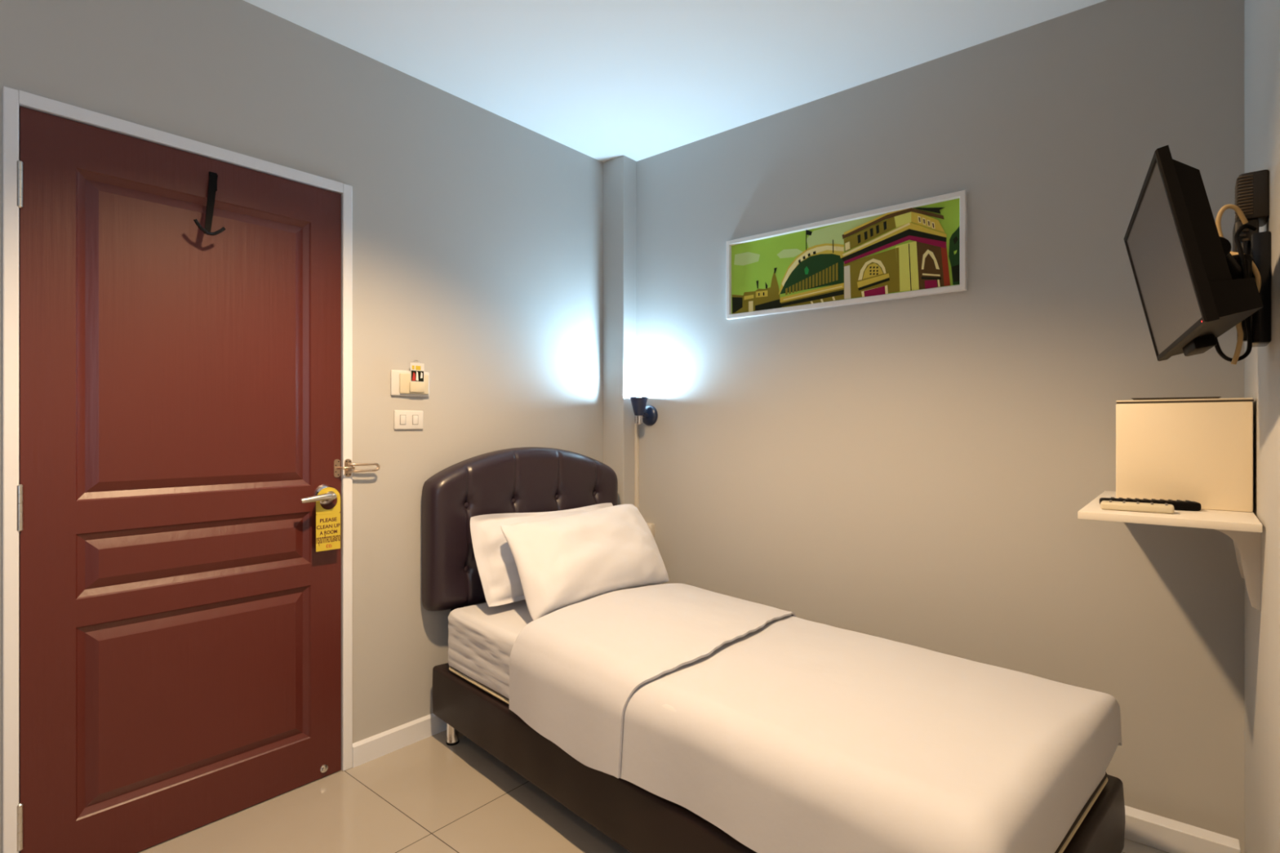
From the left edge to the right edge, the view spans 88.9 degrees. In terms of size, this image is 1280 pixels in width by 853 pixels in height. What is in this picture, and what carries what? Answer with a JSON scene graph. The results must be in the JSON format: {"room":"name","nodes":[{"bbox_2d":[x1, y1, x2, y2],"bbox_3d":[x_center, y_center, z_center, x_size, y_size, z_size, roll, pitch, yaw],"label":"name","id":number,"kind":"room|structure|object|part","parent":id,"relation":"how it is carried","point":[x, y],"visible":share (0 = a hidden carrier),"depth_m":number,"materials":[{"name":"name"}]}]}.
{"room":"hotel room","nodes":[
{"label":"hotel room","id":0,"kind":"room"},
{"bbox_2d":[0,0,603,852],"bbox_3d":[-1.423,-0.065,1.894,0.120,2.518,3.900,0,0,40],"label":"wall","id":1,"kind":"structure","parent":0,"point":[477,233],"depth_m":2.41,"materials":[{"name":"grey paint"}]},
{"bbox_2d":[2,86,352,852],"bbox_3d":[-1.337,0.176,1.988,0.130,2.035,0.880,0,0,40],"label":"door frame","id":2,"kind":"structure","parent":1,"relation":"attached to","point":[12,99],"depth_m":1.63,"materials":[{"name":"white paint"}]},
{"bbox_2d":[17,106,355,852],"bbox_3d":[-1.276,0.193,1.948,0.112,1.995,0.852,0,0,40],"label":"door","id":3,"kind":"structure","parent":1,"relation":"in","point":[180,384],"depth_m":1.88,"materials":[{"name":"red wood"}]},
{"bbox_2d":[193,171,225,235],"bbox_3d":[-1.276,-0.662,1.922,0.069,0.203,0.081,0,0,40],"label":"coat hook","id":4,"kind":"object","parent":3,"relation":"attached to","point":[212,185],"visible":1,"depth_m":1.93,"materials":[{"name":"black plastic"}]},
{"bbox_3d":[-1.058,0.234,2.148,0.036,0.028,0.115,0,0,40],"label":"lever","id":5,"kind":"part","parent":3,"relation":"part of","materials":[{"name":"silver metal"}]},
{"bbox_2d":[315,487,340,551],"bbox_3d":[-1.046,0.309,2.190,0.002,0.211,0.081,0,0,40],"label":"tag","id":6,"kind":"object","parent":3,"relation":"hanging from","point":[327,521],"visible":1,"depth_m":2.19,"materials":[{"name":"yellow paper"}]},
{"bbox_3d":[-1.044,0.144,2.249,0.003,0.062,0.021,0,0,40],"label":"latch plate","id":7,"kind":"part","parent":3,"relation":"part of","materials":[{"name":"gold metal"}]},
{"bbox_3d":[-1.014,0.142,2.246,0.061,0.014,0.027,0,0,-17],"label":"latch post","id":8,"kind":"part","parent":3,"relation":"part of","materials":[{"name":"gold metal"}]},
{"bbox_2d":[344,458,379,476],"bbox_3d":[-0.973,0.144,2.291,0.118,0.062,0.023,0,0,-37],"label":"guard","id":9,"kind":"object","parent":1,"relation":"attached to","point":[348,463],"visible":1,"depth_m":2.27,"materials":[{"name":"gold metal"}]},
{"bbox_3d":[-1.015,0.144,2.268,0.003,0.062,0.024,0,0,40],"label":"mounting plate","id":10,"kind":"part","parent":9,"relation":"part of","materials":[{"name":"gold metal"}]},
{"bbox_2d":[352,713,446,768],"bbox_3d":[-0.595,1.154,2.776,0.012,0.080,1.282,0,0,40],"label":"baseboard","id":11,"kind":"structure","parent":1,"relation":"attached to","point":[376,746],"depth_m":2.40,"materials":[{"name":"white paint"}]},
{"bbox_2d":[394,409,422,429],"bbox_3d":[-0.868,-0.025,2.451,0.012,0.072,0.118,0,0,40],"label":"light switch","id":12,"kind":"object","parent":1,"relation":"attached to","point":[403,420],"visible":1,"depth_m":2.45,"materials":[{"name":"grey plastic"}]},
{"bbox_2d":[391,369,429,396],"bbox_3d":[-0.857,-0.162,2.450,0.030,0.095,0.157,0,0,40],"label":"switch","id":13,"kind":"object","parent":1,"relation":"attached to","point":[401,384],"visible":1,"depth_m":2.43,"materials":[{"name":"grey plastic"}]},
{"bbox_2d":[410,360,424,382],"bbox_3d":[-0.839,-0.205,2.459,0.008,0.090,0.057,0,0,40],"label":"card","id":14,"kind":"object","parent":13,"relation":"in","point":[417,370],"visible":1,"depth_m":2.46,"materials":[{"name":"grey plastic"}]},
{"bbox_2d":[411,370,423,382],"bbox_3d":[-0.838,-0.190,2.458,0.001,0.040,0.051,0,0,40],"label":"picture","id":15,"kind":"object","parent":14,"relation":"attached to","point":[416,375],"depth_m":2.46,"materials":[{"name":"multicoloured"}]},
{"bbox_2d":[603,155,636,506],"bbox_3d":[-0.101,-0.065,3.264,0.138,2.518,0.101,0,0,40],"label":"column","id":16,"kind":"structure","parent":0,"point":[620,173],"depth_m":3.22,"materials":[{"name":"grey paint"}]},
{"bbox_2d":[243,0,1105,162],"bbox_3d":[-0.472,-1.374,1.093,2.606,0.100,4.140,0,0,40],"label":"ceiling","id":17,"kind":"structure","parent":0,"point":[602,80],"depth_m":2.29,"materials":[{"name":"white paint"}]},
{"bbox_2d":[137,729,1240,852],"bbox_3d":[-0.472,1.244,1.093,2.606,0.100,4.140,0,0,40],"label":"floor","id":18,"kind":"structure","parent":0,"point":[428,795],"depth_m":2.00,"materials":[{"name":"tile"}]},
{"bbox_2d":[422,447,1125,852],"bbox_3d":[0.217,0.641,2.078,0.979,1.106,2.002,0,0,-43],"label":"bed","id":19,"kind":"object","parent":18,"relation":"on","point":[517,479],"visible":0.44,"depth_m":2.31,"materials":[{"name":"black leather"}]},
{"bbox_3d":[-0.707,1.139,2.465,0.045,0.099,0.045,0,0,-43],"label":"leg","id":20,"kind":"part","parent":19,"relation":"part of","materials":[{"name":"silver metal"}]},
{"bbox_3d":[-0.454,0.396,2.765,0.945,0.616,0.082,0,0,-43],"label":"headboard","id":21,"kind":"part","parent":19,"relation":"part of","materials":[{"name":"black leather"}]},
{"bbox_2d":[448,583,1107,852],"bbox_3d":[0.238,0.793,2.048,0.904,0.234,1.878,0,0,-43],"label":"mattress","id":22,"kind":"object","parent":19,"relation":"on","point":[482,637],"visible":0.12,"depth_m":2.24,"materials":[{"name":"grey fabric"}]},
{"bbox_2d":[470,502,613,606],"bbox_3d":[-0.335,0.492,2.617,0.709,0.313,0.190,0,0,-43],"label":"pillow","id":23,"kind":"object","parent":22,"relation":"on","point":[500,578],"visible":0.39,"depth_m":2.43,"materials":[{"name":"white fabric"}]},
{"bbox_2d":[500,504,669,620],"bbox_3d":[-0.190,0.489,2.493,0.693,0.322,0.294,0,0,-43],"label":"pillow","id":24,"kind":"object","parent":22,"relation":"on","point":[561,562],"visible":0.96,"depth_m":2.38,"materials":[{"name":"white fabric"}]},
{"bbox_2d":[509,583,1121,852],"bbox_3d":[0.383,0.828,1.877,0.941,0.443,1.485,0,0,-43],"label":"duvet","id":25,"kind":"object","parent":22,"relation":"on","point":[786,732],"visible":1,"depth_m":1.53,"materials":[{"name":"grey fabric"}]},
{"bbox_2d":[636,0,1244,852],"bbox_3d":[0.822,-0.065,2.631,2.606,2.518,0.120,0,0,40],"label":"wall","id":26,"kind":"structure","parent":0,"point":[917,471],"depth_m":2.24,"materials":[{"name":"grey paint"}]},
{"bbox_2d":[635,424,639,510],"bbox_3d":[-0.015,0.578,3.246,0.016,1.232,0.018,0,0,40],"label":"cable trunking","id":27,"kind":"object","parent":26,"relation":"attached to","point":[637,426],"visible":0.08,"depth_m":3.24,"materials":[{"name":"beige plastic"}]},
{"bbox_2d":[630,395,657,426],"bbox_3d":[0.010,-0.077,3.161,0.102,0.146,0.116,0,0,40],"label":"wall lamp","id":28,"kind":"object","parent":26,"relation":"attached to","point":[648,415],"visible":1,"depth_m":3.14,"materials":[{"name":"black metal"}]},
{"bbox_2d":[635,415,642,424],"bbox_3d":[-0.006,-0.030,3.156,0.039,0.043,0.038,0,0,40],"label":"socket","id":29,"kind":"object","parent":28,"relation":"attached to","point":[638,420],"depth_m":3.14,"materials":[{"name":"silver metal"}]},
{"bbox_3d":[-0.005,-0.097,3.155,0.087,0.090,0.087,0,0,40],"label":"lamp shade","id":30,"kind":"part","parent":28,"relation":"part of","materials":[{"name":"black metal"}]},
{"bbox_3d":[0.017,-0.064,3.169,0.065,0.048,0.029,0,0,-41],"label":"arm","id":31,"kind":"part","parent":28,"relation":"part of","materials":[{"name":"black metal"}]},
{"bbox_2d":[646,523,654,538],"bbox_3d":[0.024,0.513,3.197,0.096,0.078,0.042,0,0,40],"label":"junction box","id":32,"kind":"object","parent":26,"relation":"attached to","point":[651,526],"visible":0.26,"depth_m":3.17,"materials":[{"name":"beige plastic"}]},
{"bbox_2d":[726,190,967,319],"bbox_3d":[0.763,-0.649,2.588,0.978,0.346,0.023,0,0,40],"label":"framed picture","id":33,"kind":"object","parent":26,"relation":"attached to","point":[917,247],"visible":1,"depth_m":2.53,"materials":[{"name":"white"}]},
{"bbox_2d":[1124,805,1239,852],"bbox_3d":[0.767,1.159,2.463,2.207,0.071,0.057,0,0,40],"label":"baseboard","id":34,"kind":"structure","parent":26,"relation":"attached to","point":[1149,829],"depth_m":1.83,"materials":[{"name":"white paint"}]},
{"bbox_2d":[1244,0,1279,852],"bbox_3d":[0.479,-0.065,0.293,0.120,2.518,3.900,0,0,40],"label":"wall","id":35,"kind":"structure","parent":0,"point":[1261,17],"depth_m":1.34,"materials":[{"name":"grey paint"}]},
{"bbox_2d":[1077,490,1262,610],"bbox_3d":[1.340,0.297,1.655,0.316,0.201,0.632,0,0,40],"label":"wall shelf","id":36,"kind":"object","parent":35,"relation":"attached to","point":[1245,529],"visible":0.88,"depth_m":1.42,"materials":[{"name":"beige laminate"}]},
{"bbox_2d":[1100,500,1174,514],"bbox_3d":[1.156,0.186,1.520,0.136,0.020,0.046,0,0,38],"label":"remote control","id":37,"kind":"object","parent":36,"relation":"on","point":[1104,504],"visible":1,"depth_m":1.50,"materials":[{"name":"beige plastic"}]},
{"bbox_2d":[1099,497,1201,511],"bbox_3d":[1.224,0.186,1.571,0.191,0.022,0.042,0,0,27],"label":"remote control","id":38,"kind":"object","parent":36,"relation":"on","point":[1188,505],"visible":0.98,"depth_m":1.54,"materials":[{"name":"black plastic"}]},
{"bbox_2d":[1115,397,1253,512],"bbox_3d":[1.423,0.066,1.714,0.256,0.263,0.370,0,0,40],"label":"storage box","id":39,"kind":"object","parent":36,"relation":"on","point":[1199,451],"visible":0.95,"depth_m":1.56,"materials":[{"name":"beige"}]},
{"bbox_2d":[1131,396,1221,399],"bbox_3d":[1.374,-0.069,1.675,0.170,0.005,0.243,0,0,40],"label":"tray","id":40,"kind":"object","parent":39,"relation":"on","point":[1192,397],"visible":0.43,"depth_m":1.58,"materials":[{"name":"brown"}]},
{"bbox_3d":[1.424,-0.064,1.716,0.254,0.004,0.366,0,0,40],"label":"lid","id":41,"kind":"part","parent":39,"relation":"part of","materials":[{"name":"beige"}]},
{"bbox_2d":[1219,231,1271,346],"bbox_3d":[1.111,-0.263,1.227,0.279,0.210,0.078,0,0,-30],"label":"tv bracket","id":42,"kind":"object","parent":35,"relation":"attached to","point":[1258,249],"visible":0.34,"depth_m":1.23,"materials":[{"name":"black metal"}]},
{"bbox_2d":[1124,144,1262,361],"bbox_3d":[0.997,-0.288,1.204,0.128,0.304,0.514,0,0,32],"label":"television","id":43,"kind":"object","parent":42,"relation":"attached to","point":[1189,296],"visible":1,"depth_m":1.05,"materials":[{"name":"black plastic"}]},
{"bbox_3d":[1.096,-0.295,1.222,0.193,0.070,0.042,0,0,-33],"label":"arm","id":44,"kind":"part","parent":42,"relation":"part of","materials":[{"name":"black plastic"}]},
{"bbox_3d":[1.200,-0.263,1.265,0.028,0.210,0.085,0,0,40],"label":"wall plate","id":45,"kind":"part","parent":42,"relation":"part of","materials":[{"name":"black metal"}]},
{"bbox_2d":[1232,168,1269,252],"bbox_3d":[1.216,-0.411,1.301,0.050,0.170,0.090,0,0,40],"label":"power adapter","id":46,"kind":"object","parent":35,"relation":"attached to","point":[1251,192],"visible":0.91,"depth_m":1.27,"materials":[{"name":"black plastic"}]},
{"bbox_2d":[1214,223,1257,361],"bbox_3d":[1.131,-0.257,1.233,0.126,0.266,0.044,0,0,-27],"label":"cable","id":47,"kind":"object","parent":46,"relation":"hanging from","point":[1249,335],"visible":0.8,"depth_m":1.23,"materials":[{"name":"black plastic"}]},
{"bbox_2d":[1215,204,1261,364],"bbox_3d":[1.149,-0.275,1.251,0.053,0.317,0.062,0,0,16],"label":"cable","id":48,"kind":"object","parent":46,"relation":"hanging from","point":[1242,216],"visible":0.66,"depth_m":1.23,"materials":[{"name":"brown plastic"}]}
]}

